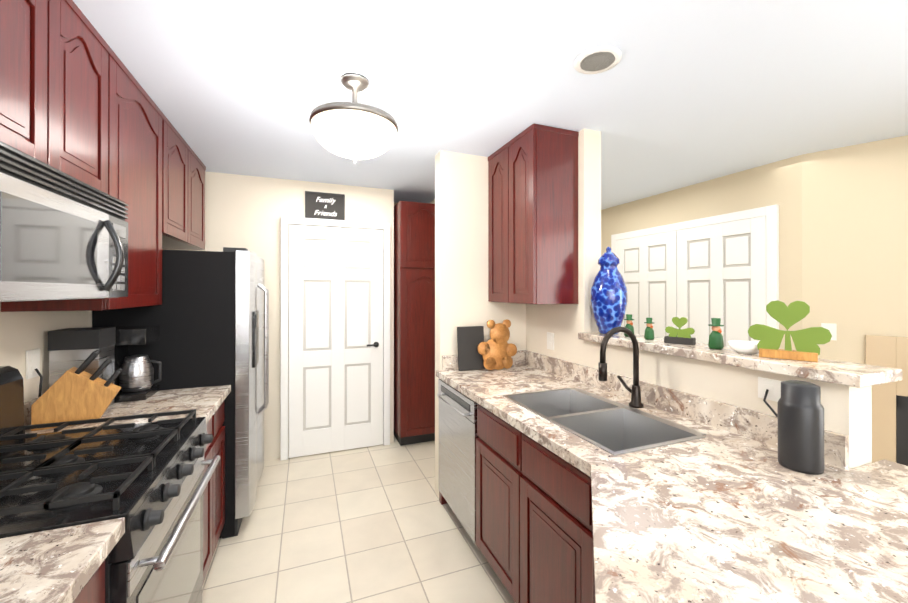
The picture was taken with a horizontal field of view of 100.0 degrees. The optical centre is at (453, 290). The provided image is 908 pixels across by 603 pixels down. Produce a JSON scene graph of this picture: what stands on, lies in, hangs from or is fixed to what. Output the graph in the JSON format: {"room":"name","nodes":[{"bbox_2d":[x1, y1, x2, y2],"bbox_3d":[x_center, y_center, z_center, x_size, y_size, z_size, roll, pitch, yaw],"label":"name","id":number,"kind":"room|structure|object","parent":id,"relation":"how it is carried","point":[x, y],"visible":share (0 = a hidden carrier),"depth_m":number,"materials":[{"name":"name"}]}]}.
{"room":"kitchen","nodes":[
{"label":"kitchen","id":0,"kind":"room"},
{"bbox_2d":[0,249,162,402],"bbox_3d":[-1.423,0.237,0.577,0.120,2.440,6.600,0,0,-21],"label":"wall","id":1,"kind":"structure","parent":0,"point":[21,333],"depth_m":1.57,"materials":[{"name":"beige paint"}]},
{"bbox_2d":[0,0,67,173],"bbox_3d":[-1.335,-0.672,0.961,0.318,0.614,0.447,0,0,-21],"label":"upper cabinet","id":2,"kind":"object","parent":1,"relation":"attached to","point":[33,33],"depth_m":1.11,"materials":[{"name":"brown wood"}]},
{"bbox_2d":[0,141,127,301],"bbox_3d":[-1.335,-0.165,1.132,0.442,0.386,0.762,0,0,-21],"label":"microwave","id":3,"kind":"object","parent":2,"relation":"attached to","point":[63,236],"visible":1,"depth_m":1.09,"materials":[{"name":"silver metal"}]},
{"bbox_2d":[26,348,42,396],"bbox_3d":[-1.730,0.342,1.581,0.034,0.195,0.075,0,0,-21],"label":"electrical outlet","id":4,"kind":"object","parent":1,"relation":"attached to","point":[33,363],"visible":0.96,"depth_m":1.57,"materials":[{"name":"white plastic"}]},
{"bbox_2d":[1,55,171,311],"bbox_3d":[-1.647,-0.449,1.763,0.318,1.056,0.754,0,0,-21],"label":"upper cabinet","id":5,"kind":"object","parent":1,"relation":"attached to","point":[143,132],"depth_m":1.82,"materials":[{"name":"brown wood"}]},
{"bbox_2d":[68,0,115,197],"bbox_3d":[-1.451,-0.671,1.262,0.318,0.614,0.448,0,0,-21],"label":"upper cabinet","id":6,"kind":"object","parent":1,"relation":"attached to","point":[77,101],"depth_m":1.40,"materials":[{"name":"brown wood"}]},
{"bbox_2d":[172,125,191,247],"bbox_3d":[-1.858,-0.647,2.306,0.318,0.656,0.534,0,0,-21],"label":"upper cabinet","id":7,"kind":"object","parent":1,"relation":"attached to","point":[181,151],"depth_m":2.44,"materials":[{"name":"brown wood"}]},
{"bbox_2d":[172,150,205,249],"bbox_3d":[-2.007,-0.646,2.688,0.318,0.656,0.534,0,0,-21],"label":"upper cabinet","id":8,"kind":"object","parent":1,"relation":"attached to","point":[198,168],"depth_m":2.82,"materials":[{"name":"brown wood"}]},
{"bbox_2d":[163,171,393,460],"bbox_3d":[-1.463,0.244,3.394,1.850,2.440,0.100,0,0,-21],"label":"wall","id":9,"kind":"structure","parent":0,"point":[245,211],"depth_m":3.30,"materials":[{"name":"beige paint"}]},
{"bbox_2d":[305,191,344,219],"bbox_3d":[-1.165,-0.764,3.446,0.340,0.240,0.020,0,0,-21],"label":"sign","id":10,"kind":"object","parent":9,"relation":"attached to","point":[312,206],"visible":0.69,"depth_m":3.44,"materials":[{"name":"grey wood"}]},
{"bbox_2d":[314,210,336,215],"bbox_3d":[-1.158,-0.700,3.443,0.196,0.046,0.002,0,0,-21],"label":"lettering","id":11,"kind":"object","parent":10,"relation":"attached to","point":[325,212],"visible":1,"depth_m":3.44,"materials":[{"name":"white paint"}]},
{"bbox_2d":[316,197,335,204],"bbox_3d":[-1.156,-0.812,3.444,0.173,0.060,0.002,0,0,-21],"label":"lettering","id":12,"kind":"object","parent":10,"relation":"attached to","point":[326,199],"visible":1,"depth_m":3.45,"materials":[{"name":"white paint"}]},
{"bbox_2d":[280,216,389,460],"bbox_3d":[-1.050,0.412,3.451,0.950,2.105,0.089,0,0,-21],"label":"door","id":13,"kind":"structure","parent":9,"relation":"in","point":[339,335],"depth_m":3.45,"materials":[{"name":"white paint"}]},
{"bbox_2d":[202,436,515,602],"bbox_3d":[1.466,1.510,1.698,6.320,0.100,6.600,0,0,-21],"label":"floor","id":14,"kind":"structure","parent":0,"point":[376,524],"depth_m":2.22,"materials":[{"name":"tile"}]},
{"bbox_2d":[73,560,104,602],"bbox_3d":[-1.011,1.023,0.538,0.618,0.868,0.561,0,0,-21],"label":"base cabinet","id":15,"kind":"object","parent":14,"relation":"on","point":[93,590],"depth_m":0.85,"materials":[{"name":"brown wood"}]},
{"bbox_2d":[0,385,230,602],"bbox_3d":[-0.990,0.516,0.529,0.648,0.140,3.398,0,0,-21],"label":"countertop","id":16,"kind":"structure","parent":15,"relation":"on","point":[60,565],"depth_m":0.82,"materials":[{"name":"stone"}]},
{"bbox_2d":[31,350,122,430],"bbox_3d":[-1.565,0.402,1.596,0.261,0.294,0.100,0,0,-33],"label":"knife block","id":17,"kind":"object","parent":16,"relation":"on","point":[75,394],"visible":0.96,"depth_m":1.56,"materials":[{"name":"brown wood"}]},
{"bbox_2d":[48,327,115,406],"bbox_3d":[-1.694,0.362,1.742,0.176,0.374,0.156,0,0,-21],"label":"brewer","id":18,"kind":"object","parent":16,"relation":"on","point":[69,348],"visible":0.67,"depth_m":1.68,"materials":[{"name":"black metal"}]},
{"bbox_2d":[114,325,161,402],"bbox_3d":[-1.671,0.370,1.966,0.266,0.359,0.200,0,0,-21],"label":"coffee maker","id":19,"kind":"object","parent":16,"relation":"on","point":[134,380],"visible":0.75,"depth_m":1.93,"materials":[{"name":"black"}]},
{"bbox_2d":[0,366,220,602],"bbox_3d":[-1.208,0.868,1.179,0.716,1.180,0.766,0,0,-21],"label":"range","id":20,"kind":"object","parent":14,"relation":"on","point":[149,482],"visible":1,"depth_m":1.15,"materials":[{"name":"black metal"}]},
{"bbox_2d":[92,247,268,538],"bbox_3d":[-1.704,0.603,2.583,0.808,1.718,0.900,0,0,-21],"label":"refrigerator","id":21,"kind":"object","parent":14,"relation":"on","point":[210,315],"visible":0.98,"depth_m":2.24,"materials":[{"name":"black metal"}]},
{"bbox_2d":[202,405,220,585],"bbox_3d":[-1.462,1.026,1.697,0.618,0.868,0.375,0,0,-21],"label":"base cabinet","id":22,"kind":"object","parent":14,"relation":"on","point":[212,492],"depth_m":1.92,"materials":[{"name":"brown wood"}]},
{"bbox_2d":[221,401,224,531],"bbox_3d":[-1.553,1.026,1.930,0.618,0.868,0.375,0,0,-21],"label":"base cabinet","id":23,"kind":"object","parent":14,"relation":"on","point":[222,405],"depth_m":2.16,"materials":[{"name":"brown wood"}]},
{"bbox_2d":[394,201,434,445],"bbox_3d":[-0.406,0.316,3.918,0.460,2.300,0.690,0,0,-21],"label":"pantry","id":24,"kind":"object","parent":14,"relation":"on","point":[414,322],"visible":0.69,"depth_m":3.58,"materials":[{"name":"brown wood"}]},
{"bbox_2d":[437,379,486,559],"bbox_3d":[0.265,1.031,2.412,0.640,0.862,0.594,0,0,-21],"label":"dishwasher","id":25,"kind":"object","parent":14,"relation":"on","point":[458,435],"visible":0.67,"depth_m":2.25,"materials":[{"name":"silver metal"}]},
{"bbox_2d":[477,404,502,423],"bbox_3d":[0.027,1.026,1.721,0.425,0.868,0.508,0,0,-21],"label":"base cabinet","id":26,"kind":"object","parent":14,"relation":"on","point":[484,416],"depth_m":1.92,"materials":[{"name":"brown wood"}]},
{"bbox_2d":[439,420,590,519],"bbox_3d":[0.177,1.025,1.337,0.425,0.868,0.564,0,0,-21],"label":"base cabinet","id":27,"kind":"object","parent":14,"relation":"on","point":[514,472],"depth_m":1.64,"materials":[{"name":"brown wood"}]},
{"bbox_2d":[436,350,907,602],"bbox_3d":[0.527,0.605,1.629,1.342,0.310,2.348,0,0,-21],"label":"countertop","id":28,"kind":"structure","parent":27,"relation":"on","point":[697,499],"depth_m":1.01,"materials":[{"name":"stone"}]},
{"bbox_2d":[457,326,484,370],"bbox_3d":[0.120,0.399,2.650,0.200,0.299,0.043,0,0,-21],"label":"slate board","id":29,"kind":"object","parent":28,"relation":"on","point":[469,340],"visible":0.94,"depth_m":2.64,"materials":[{"name":"grey stone"}]},
{"bbox_2d":[477,319,516,369],"bbox_3d":[0.302,0.377,2.663,0.300,0.345,0.062,0,0,-21],"label":"teddy bear","id":30,"kind":"object","parent":28,"relation":"on","point":[496,351],"visible":0.98,"depth_m":2.65,"materials":[{"name":"brown wood"}]},
{"bbox_2d":[598,327,643,407],"bbox_3d":[0.763,0.358,1.815,0.250,0.381,0.146,0,0,-21],"label":"faucet","id":31,"kind":"object","parent":28,"relation":"on","point":[635,401],"visible":1,"depth_m":1.79,"materials":[{"name":"black metal"}]},
{"bbox_2d":[777,380,824,474],"bbox_3d":[1.077,0.416,1.184,0.108,0.262,0.108,0,0,-21],"label":"canister","id":32,"kind":"object","parent":28,"relation":"on","point":[800,412],"visible":1,"depth_m":1.15,"materials":[{"name":"black metal"}]},
{"bbox_2d":[476,492,594,602],"bbox_3d":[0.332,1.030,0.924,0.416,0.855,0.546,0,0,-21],"label":"base cabinet","id":33,"kind":"object","parent":14,"relation":"on","point":[534,536],"depth_m":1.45,"materials":[{"name":"brown wood"}]},
{"bbox_2d":[865,335,907,465],"bbox_3d":[3.020,0.875,1.990,1.200,1.170,0.350,0,0,44],"label":"fireplace","id":34,"kind":"object","parent":14,"relation":"on","point":[889,421],"visible":0.46,"depth_m":2.42,"materials":[{"name":"beige paint"}]},
{"bbox_2d":[435,150,525,497],"bbox_3d":[0.205,0.243,2.831,0.690,2.440,0.120,0,0,-21],"label":"wall","id":35,"kind":"structure","parent":0,"point":[461,239],"depth_m":2.72,"materials":[{"name":"beige paint"}]},
{"bbox_2d":[73,0,907,209],"bbox_3d":[1.466,-1.030,1.704,6.320,0.100,6.600,0,0,-21],"label":"ceiling","id":36,"kind":"structure","parent":0,"point":[683,93],"depth_m":1.75,"materials":[{"name":"white paint"}]},
{"bbox_2d":[309,73,397,162],"bbox_3d":[-0.463,-0.787,1.779,0.400,0.384,0.400,0,0,-21],"label":"ceiling light fixture","id":37,"kind":"object","parent":36,"relation":"attached to","point":[354,130],"visible":1,"depth_m":1.66,"materials":[{"name":"white glass"}]},
{"bbox_2d":[574,46,621,73],"bbox_3d":[0.609,-0.975,1.617,0.190,0.009,0.190,0,0,-21],"label":"recessed light","id":38,"kind":"object","parent":36,"relation":"in","point":[598,59],"visible":1,"depth_m":1.61,"materials":[{"name":"white paint"}]},
{"bbox_2d":[526,128,871,468],"bbox_3d":[0.645,0.243,2.830,0.130,2.440,3.500,0,0,-21],"label":"wall","id":39,"kind":"structure","parent":0,"point":[847,410],"depth_m":1.97,"materials":[{"name":"beige paint"}]},
{"bbox_2d":[488,124,578,303],"bbox_3d":[0.506,-0.447,2.560,0.324,1.057,0.602,0,0,-21],"label":"upper cabinet","id":40,"kind":"object","parent":39,"relation":"attached to","point":[532,213],"visible":1,"depth_m":2.32,"materials":[{"name":"brown wood"}]},
{"bbox_2d":[547,332,553,349],"bbox_3d":[0.658,0.345,2.602,0.008,0.115,0.075,0,0,-21],"label":"electrical outlet","id":41,"kind":"object","parent":39,"relation":"attached to","point":[550,341],"visible":1,"depth_m":2.59,"materials":[{"name":"white plastic"}]},
{"bbox_2d":[578,332,901,387],"bbox_3d":[1.080,0.269,1.740,0.250,0.038,1.243,0,0,-21],"label":"bar ledge","id":42,"kind":"object","parent":39,"relation":"on","point":[857,375],"visible":0.75,"depth_m":1.34,"materials":[{"name":"stone"}]},
{"bbox_2d":[590,247,627,334],"bbox_3d":[0.898,-0.003,2.210,0.200,0.505,0.200,0,0,-21],"label":"vase","id":43,"kind":"object","parent":42,"relation":"on","point":[609,299],"visible":0.96,"depth_m":2.15,"materials":[{"name":"blue ceramic"}]},
{"bbox_2d":[624,314,633,336],"bbox_3d":[0.952,0.189,2.070,0.052,0.121,0.051,0,0,-21],"label":"figurine","id":44,"kind":"object","parent":42,"relation":"on","point":[629,324],"visible":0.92,"depth_m":2.06,"materials":[{"name":"green ceramic"}]},
{"bbox_2d":[644,318,654,339],"bbox_3d":[0.999,0.194,1.949,0.048,0.111,0.046,0,0,-21],"label":"figurine","id":45,"kind":"object","parent":42,"relation":"on","point":[649,333],"visible":1,"depth_m":1.94,"materials":[{"name":"green ceramic"}]},
{"bbox_2d":[664,317,695,344],"bbox_3d":[1.061,0.186,1.790,0.121,0.125,0.050,0,0,44],"label":"shamrock","id":46,"kind":"object","parent":42,"relation":"on","point":[679,336],"visible":1,"depth_m":1.78,"materials":[{"name":"green"}]},
{"bbox_2d":[708,318,723,348],"bbox_3d":[1.123,0.183,1.632,0.056,0.131,0.055,0,0,-21],"label":"figurine","id":47,"kind":"object","parent":42,"relation":"on","point":[716,339],"visible":1,"depth_m":1.62,"materials":[{"name":"green ceramic"}]},
{"bbox_2d":[728,341,758,353],"bbox_3d":[1.166,0.227,1.520,0.120,0.042,0.120,0,0,-21],"label":"dish","id":48,"kind":"object","parent":42,"relation":"on","point":[746,347],"visible":0.85,"depth_m":1.49,"materials":[{"name":"white ceramic"}]},
{"bbox_2d":[748,300,831,361],"bbox_3d":[1.217,0.142,1.390,0.231,0.212,0.050,0,0,44],"label":"shamrock","id":49,"kind":"object","parent":42,"relation":"on","point":[806,341],"visible":1,"depth_m":1.38,"materials":[{"name":"green wood"}]},
{"bbox_2d":[758,377,781,416],"bbox_3d":[1.124,0.383,1.341,0.054,0.128,0.121,0,0,-21],"label":"outlet","id":50,"kind":"object","parent":39,"relation":"attached to","point":[769,389],"visible":0.6,"depth_m":1.36,"materials":[{"name":"white plastic"}]},
{"bbox_2d":[601,155,801,349],"bbox_3d":[2.101,0.246,3.928,0.120,2.440,2.510,0,0,-21],"label":"wall","id":51,"kind":"structure","parent":0,"point":[779,183],"depth_m":3.09,"materials":[{"name":"beige paint"}]},
{"bbox_2d":[611,204,778,346],"bbox_3d":[2.133,0.410,3.634,0.030,2.110,1.660,0,0,-21],"label":"closet doors","id":52,"kind":"structure","parent":51,"relation":"in","point":[699,274],"depth_m":3.37,"materials":[{"name":"white paint"}]},
{"bbox_2d":[802,135,907,363],"bbox_3d":[3.843,0.239,1.536,3.600,2.440,0.120,0,0,44],"label":"wall","id":53,"kind":"structure","parent":0,"point":[855,243],"depth_m":2.55,"materials":[{"name":"beige paint"}]},
{"bbox_2d":[821,323,836,340],"bbox_3d":[2.597,0.285,2.638,0.037,0.115,0.070,0,0,-21],"label":"light switch","id":54,"kind":"object","parent":53,"relation":"attached to","point":[831,328],"visible":0.5,"depth_m":2.62,"materials":[{"name":"white plastic"}]}
]}

